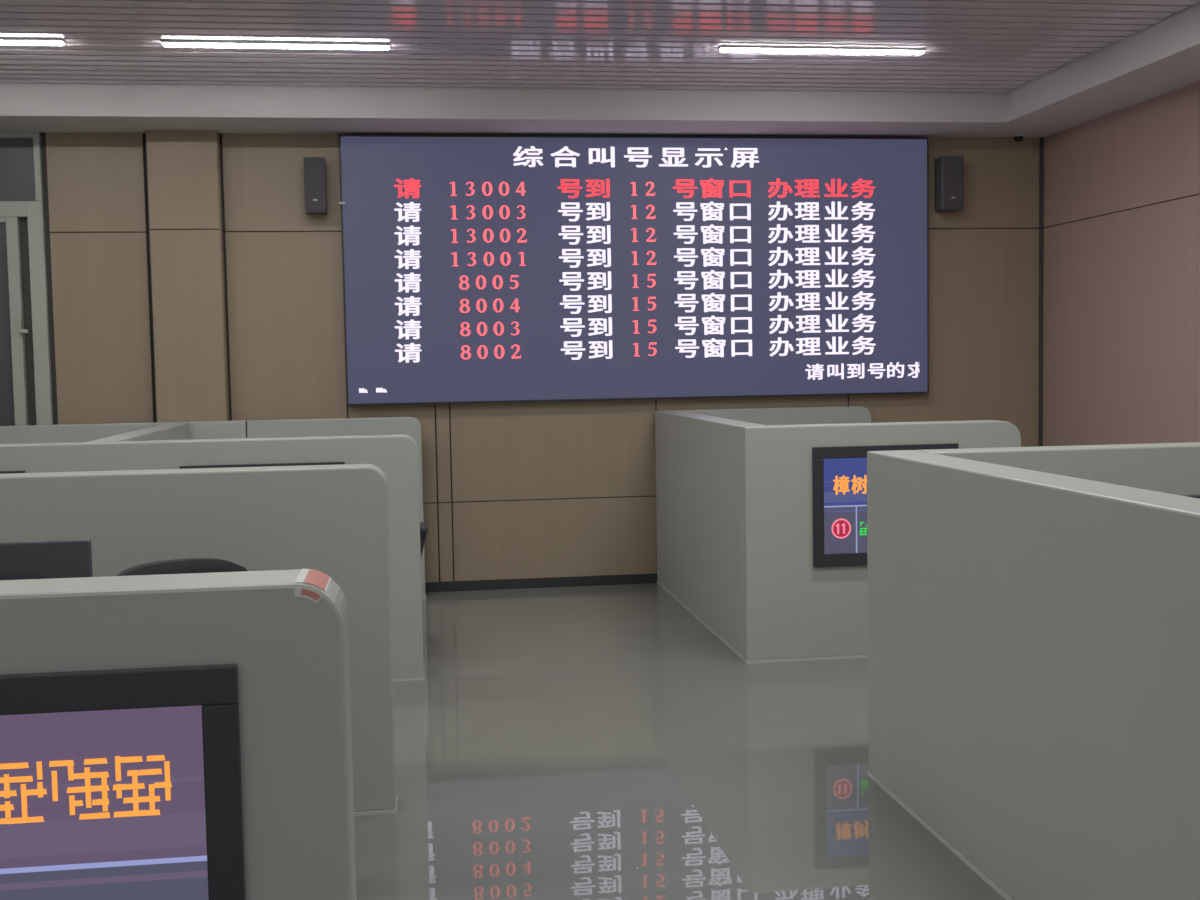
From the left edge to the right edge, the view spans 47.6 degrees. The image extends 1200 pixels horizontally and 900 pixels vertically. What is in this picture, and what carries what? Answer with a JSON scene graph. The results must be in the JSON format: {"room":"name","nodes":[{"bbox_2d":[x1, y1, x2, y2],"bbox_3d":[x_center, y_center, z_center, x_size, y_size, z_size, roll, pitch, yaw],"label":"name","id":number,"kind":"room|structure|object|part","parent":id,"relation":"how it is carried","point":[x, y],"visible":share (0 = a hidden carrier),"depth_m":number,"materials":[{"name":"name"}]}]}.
{"room":"public hall","nodes":[
{"label":"public hall","id":0,"kind":"room"},
{"bbox_2d":[41,130,1039,581],"bbox_3d":[-1.627,-0.817,9.171,9.895,3.600,0.315,-2,4,-8],"label":"wall","id":1,"kind":"structure","parent":0,"point":[190,278],"depth_m":9.10,"materials":[{"name":"brown wood"}]},
{"bbox_2d":[0,132,53,425],"bbox_3d":[-4.595,-0.957,8.737,2.007,2.140,0.145,-2,4,-8],"label":"window","id":2,"kind":"structure","parent":1,"relation":"in","point":[25,356],"depth_m":8.82,"materials":[{"name":"silver metal"}]},
{"bbox_3d":[-4.169,-0.733,8.801,0.837,1.530,0.062,-2,4,-8],"label":"sash","id":3,"kind":"part","parent":2,"relation":"part of","materials":[{"name":"silver metal"}]},
{"bbox_3d":[-4.583,-0.974,8.771,1.940,2.070,0.080,-2,4,-8],"label":"glass","id":4,"kind":"part","parent":2,"relation":"part of","materials":[{"name":"grey glass"}]},
{"bbox_3d":[-3.736,-0.796,8.810,0.060,0.120,0.035,-2,4,-8],"label":"handle","id":5,"kind":"part","parent":2,"relation":"part of","materials":[{"name":"silver metal"}]},
{"bbox_2d":[303,157,326,214],"bbox_3d":[-1.871,-1.735,8.946,0.136,0.360,0.178,-2,4,-8],"label":"wall speaker","id":6,"kind":"object","parent":1,"relation":"attached to","point":[315,186],"visible":1,"depth_m":8.86,"materials":[{"name":"grey plastic"}]},
{"bbox_2d":[425,573,656,591],"bbox_3d":[-1.590,0.949,9.237,9.695,0.068,0.012,-2,4,-8],"label":"baseboard","id":7,"kind":"structure","parent":1,"relation":"attached to","point":[627,578],"depth_m":9.39,"materials":[{"name":"grey"}]},
{"bbox_2d":[339,135,928,405],"bbox_3d":[0.292,-1.241,9.318,4.064,1.784,0.092,-2,4,-8],"label":"display board","id":8,"kind":"object","parent":1,"relation":"attached to","point":[477,268],"visible":1,"depth_m":9.27,"materials":[{"name":"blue plastic"}]},
{"bbox_2d":[935,156,962,211],"bbox_3d":[2.442,-1.863,9.533,0.160,0.370,0.178,-2,4,-8],"label":"wall speaker","id":9,"kind":"object","parent":1,"relation":"attached to","point":[948,169],"visible":1,"depth_m":9.45,"materials":[{"name":"grey plastic"}]},
{"bbox_2d":[943,157,962,207],"bbox_3d":[2.454,-1.858,9.451,0.140,0.346,0.007,-2,4,-8],"label":"grille","id":10,"kind":"object","parent":9,"relation":"attached to","point":[952,166],"depth_m":9.45,"materials":[{"name":"fabric"}]},
{"bbox_2d":[1039,137,1043,445],"bbox_3d":[3.174,-0.720,9.784,0.021,3.020,0.021,-2,4,-8],"label":"trim","id":11,"kind":"structure","parent":1,"relation":"attached to","point":[1041,138],"depth_m":9.76,"materials":[{"name":"grey metal"}]},
{"bbox_2d":[0,0,1199,137],"bbox_3d":[-0.708,-2.002,2.938,9.895,0.560,12.743,-2,4,-8],"label":"ceiling","id":12,"kind":"structure","parent":0,"point":[987,68],"depth_m":7.90,"materials":[{"name":"grey paint"}]},
{"bbox_2d":[0,37,65,45],"bbox_3d":[-3.397,-2.143,7.044,1.190,0.067,0.070,-2,4,-8],"label":"lamp","id":13,"kind":"object","parent":12,"relation":"attached to","point":[3,40],"visible":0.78,"depth_m":7.08,"materials":[{"name":"white plastic"}]},
{"bbox_2d":[0,41,63,45],"bbox_3d":[-3.397,-2.114,7.046,1.180,0.010,0.056,-2,4,-8],"label":"diffuser","id":14,"kind":"object","parent":13,"relation":"attached to","point":[1,42],"depth_m":7.09,"materials":[{"name":"white plastic"}]},
{"bbox_2d":[161,39,389,49],"bbox_3d":[-1.726,-2.187,7.272,1.191,0.067,0.070,-2,4,-8],"label":"lamp","id":15,"kind":"object","parent":12,"relation":"attached to","point":[166,42],"visible":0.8,"depth_m":7.25,"materials":[{"name":"white plastic"}]},
{"bbox_2d":[163,43,388,49],"bbox_3d":[-1.725,-2.158,7.273,1.181,0.010,0.056,-2,4,-8],"label":"diffuser","id":16,"kind":"object","parent":15,"relation":"attached to","point":[361,46],"depth_m":7.26,"materials":[{"name":"white plastic"}]},
{"bbox_2d":[718,45,925,54],"bbox_3d":[1.248,-2.261,7.617,1.182,0.067,0.070,-2,4,-8],"label":"lamp","id":17,"kind":"object","parent":12,"relation":"attached to","point":[767,49],"visible":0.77,"depth_m":7.59,"materials":[{"name":"white plastic"}]},
{"bbox_2d":[720,48,923,54],"bbox_3d":[1.249,-2.233,7.618,1.172,0.010,0.056,-2,4,-8],"label":"diffuser","id":18,"kind":"object","parent":17,"relation":"attached to","point":[913,51],"depth_m":7.61,"materials":[{"name":"white plastic"}]},
{"bbox_2d":[1012,133,1024,141],"bbox_3d":[2.934,-2.191,9.532,0.089,0.061,0.089,-2,4,-8],"label":"dome camera","id":19,"kind":"object","parent":12,"relation":"attached to","point":[1018,137],"visible":1,"depth_m":9.51,"materials":[{"name":"grey plastic"}]},
{"bbox_2d":[354,583,1004,899],"bbox_3d":[-0.744,1.414,3.119,9.895,0.100,12.797,-2,4,-8],"label":"floor","id":20,"kind":"structure","parent":0,"point":[598,742],"depth_m":5.14,"materials":[{"name":"grey tile"}]},
{"bbox_2d":[0,569,356,899],"bbox_3d":[-1.946,0.773,3.242,2.786,1.207,2.474,-2,4,-8],"label":"cubicle partition","id":21,"kind":"object","parent":20,"relation":"on","point":[290,653],"visible":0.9,"depth_m":2.17,"materials":[{"name":"paint"}]},
{"bbox_2d":[0,664,245,899],"bbox_3d":[-0.951,0.656,2.113,0.773,0.616,0.022,-2,4,-8],"label":"screen","id":22,"kind":"object","parent":21,"relation":"attached to","point":[116,784],"visible":1,"depth_m":2.13,"materials":[{"name":"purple plastic"}]},
{"bbox_2d":[294,569,330,602],"bbox_3d":[-0.472,0.223,2.240,0.049,0.035,0.154,-2,4,-8],"label":"sticker","id":23,"kind":"object","parent":21,"relation":"attached to","point":[319,579],"visible":1,"depth_m":2.20,"materials":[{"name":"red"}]},
{"bbox_2d":[117,558,247,575],"bbox_3d":[-1.095,0.828,3.828,0.644,0.990,0.535,-4,5,-36],"label":"office chair","id":24,"kind":"object","parent":20,"relation":"on","point":[188,565],"visible":0.04,"depth_m":3.98,"materials":[{"name":"fabric"}]},
{"bbox_2d":[0,464,396,815],"bbox_3d":[-2.414,0.698,4.525,3.409,1.207,0.168,-2,4,-8],"label":"cubicle partition","id":25,"kind":"object","parent":20,"relation":"on","point":[332,520],"visible":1,"depth_m":4.60,"materials":[{"name":"paint"}]},
{"bbox_2d":[0,417,425,681],"bbox_3d":[-2.774,0.501,7.662,3.553,1.207,2.495,-2,4,-8],"label":"cubicle partition","id":26,"kind":"object","parent":20,"relation":"on","point":[392,444],"visible":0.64,"depth_m":6.64,"materials":[{"name":"paint"}]},
{"bbox_2d":[0,471,24,473],"bbox_3d":[-3.075,0.414,6.346,0.773,0.616,0.022,-2,4,-8],"label":"screen","id":27,"kind":"object","parent":26,"relation":"attached to","point":[1,472],"visible":0.06,"depth_m":6.36,"materials":[{"name":"grey plastic"}]},
{"bbox_3d":[-3.498,0.436,8.768,2.416,1.195,0.095,-2,4,-8],"label":"panel","id":28,"kind":"part","parent":26,"relation":"part of","materials":[{"name":"paint"}]},
{"bbox_2d":[179,462,344,468],"bbox_3d":[-1.613,0.374,6.546,0.773,0.616,0.022,-2,4,-8],"label":"screen","id":29,"kind":"object","parent":26,"relation":"attached to","point":[308,463],"visible":0.02,"depth_m":6.51,"materials":[{"name":"grey plastic"}]},
{"bbox_3d":[-1.738,0.389,9.008,1.125,1.195,0.095,-2,4,-8],"label":"panel","id":30,"kind":"part","parent":26,"relation":"part of","materials":[{"name":"paint"}]},
{"bbox_2d":[420,522,427,555],"bbox_3d":[-1.262,0.617,7.437,0.644,0.950,0.535,-2,4,-8],"label":"office chair","id":31,"kind":"object","parent":20,"relation":"on","point":[423,525],"visible":0.06,"depth_m":7.35,"materials":[{"name":"fabric"}]},
{"bbox_2d":[655,406,1020,662],"bbox_3d":[1.324,0.388,8.288,1.536,1.207,2.589,-2,4,-8],"label":"cubicle partition","id":32,"kind":"object","parent":20,"relation":"on","point":[734,487],"visible":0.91,"depth_m":7.01,"materials":[{"name":"paint"}]},
{"bbox_3d":[0.640,0.398,8.233,0.160,1.195,2.335,-2,4,-8],"label":"panel","id":33,"kind":"part","parent":32,"relation":"part of","materials":[{"name":"paint"}]},
{"bbox_3d":[1.153,0.305,9.523,1.530,1.195,0.084,-2,4,-8],"label":"panel","id":34,"kind":"part","parent":32,"relation":"part of","materials":[{"name":"paint"}]},
{"bbox_2d":[812,443,958,567],"bbox_3d":[1.470,0.283,6.985,0.773,0.616,0.022,-2,4,-8],"label":"screen","id":35,"kind":"object","parent":32,"relation":"attached to","point":[839,473],"visible":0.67,"depth_m":6.95,"materials":[{"name":"grey plastic"}]},
{"bbox_2d":[867,442,1199,899],"bbox_3d":[1.992,0.655,3.987,1.718,1.207,2.328,-2,4,-8],"label":"cubicle partition","id":36,"kind":"object","parent":20,"relation":"on","point":[1034,612],"visible":1,"depth_m":3.70,"materials":[{"name":"paint"}]},
{"bbox_3d":[1.934,0.580,5.067,1.531,1.195,0.160,-2,4,-8],"label":"panel","id":37,"kind":"part","parent":36,"relation":"part of","materials":[{"name":"paint"}]},
{"bbox_3d":[-1.488,1.016,2.892,1.580,0.750,0.880,-2,4,-8],"label":"desk","id":38,"kind":"object","parent":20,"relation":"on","visible":0},
{"bbox_2d":[0,539,92,579],"bbox_3d":[-1.434,0.420,3.085,0.540,0.412,0.200,-2,4,-8],"label":"computer monitor","id":39,"kind":"object","parent":38,"relation":"on","point":[43,559],"visible":0.2,"depth_m":3.10,"materials":[{"name":"grey plastic"}]},
{"bbox_3d":[2.131,0.859,4.343,1.250,0.750,0.800,-2,4,-8],"label":"desk","id":40,"kind":"object","parent":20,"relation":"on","visible":0},
{"bbox_2d":[1181,494,1199,498],"bbox_3d":[2.135,0.310,4.319,0.640,0.348,0.200,-2,4,-8],"label":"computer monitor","id":41,"kind":"object","parent":40,"relation":"on","point":[1195,495],"visible":0.02,"depth_m":4.28,"materials":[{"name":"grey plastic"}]},
{"bbox_2d":[1043,81,1199,445],"bbox_3d":[4.130,-0.558,3.628,0.200,3.600,12.517,-2,4,-8],"label":"wall","id":42,"kind":"structure","parent":0,"point":[1121,202],"depth_m":8.63,"materials":[{"name":"pink"}]}
]}

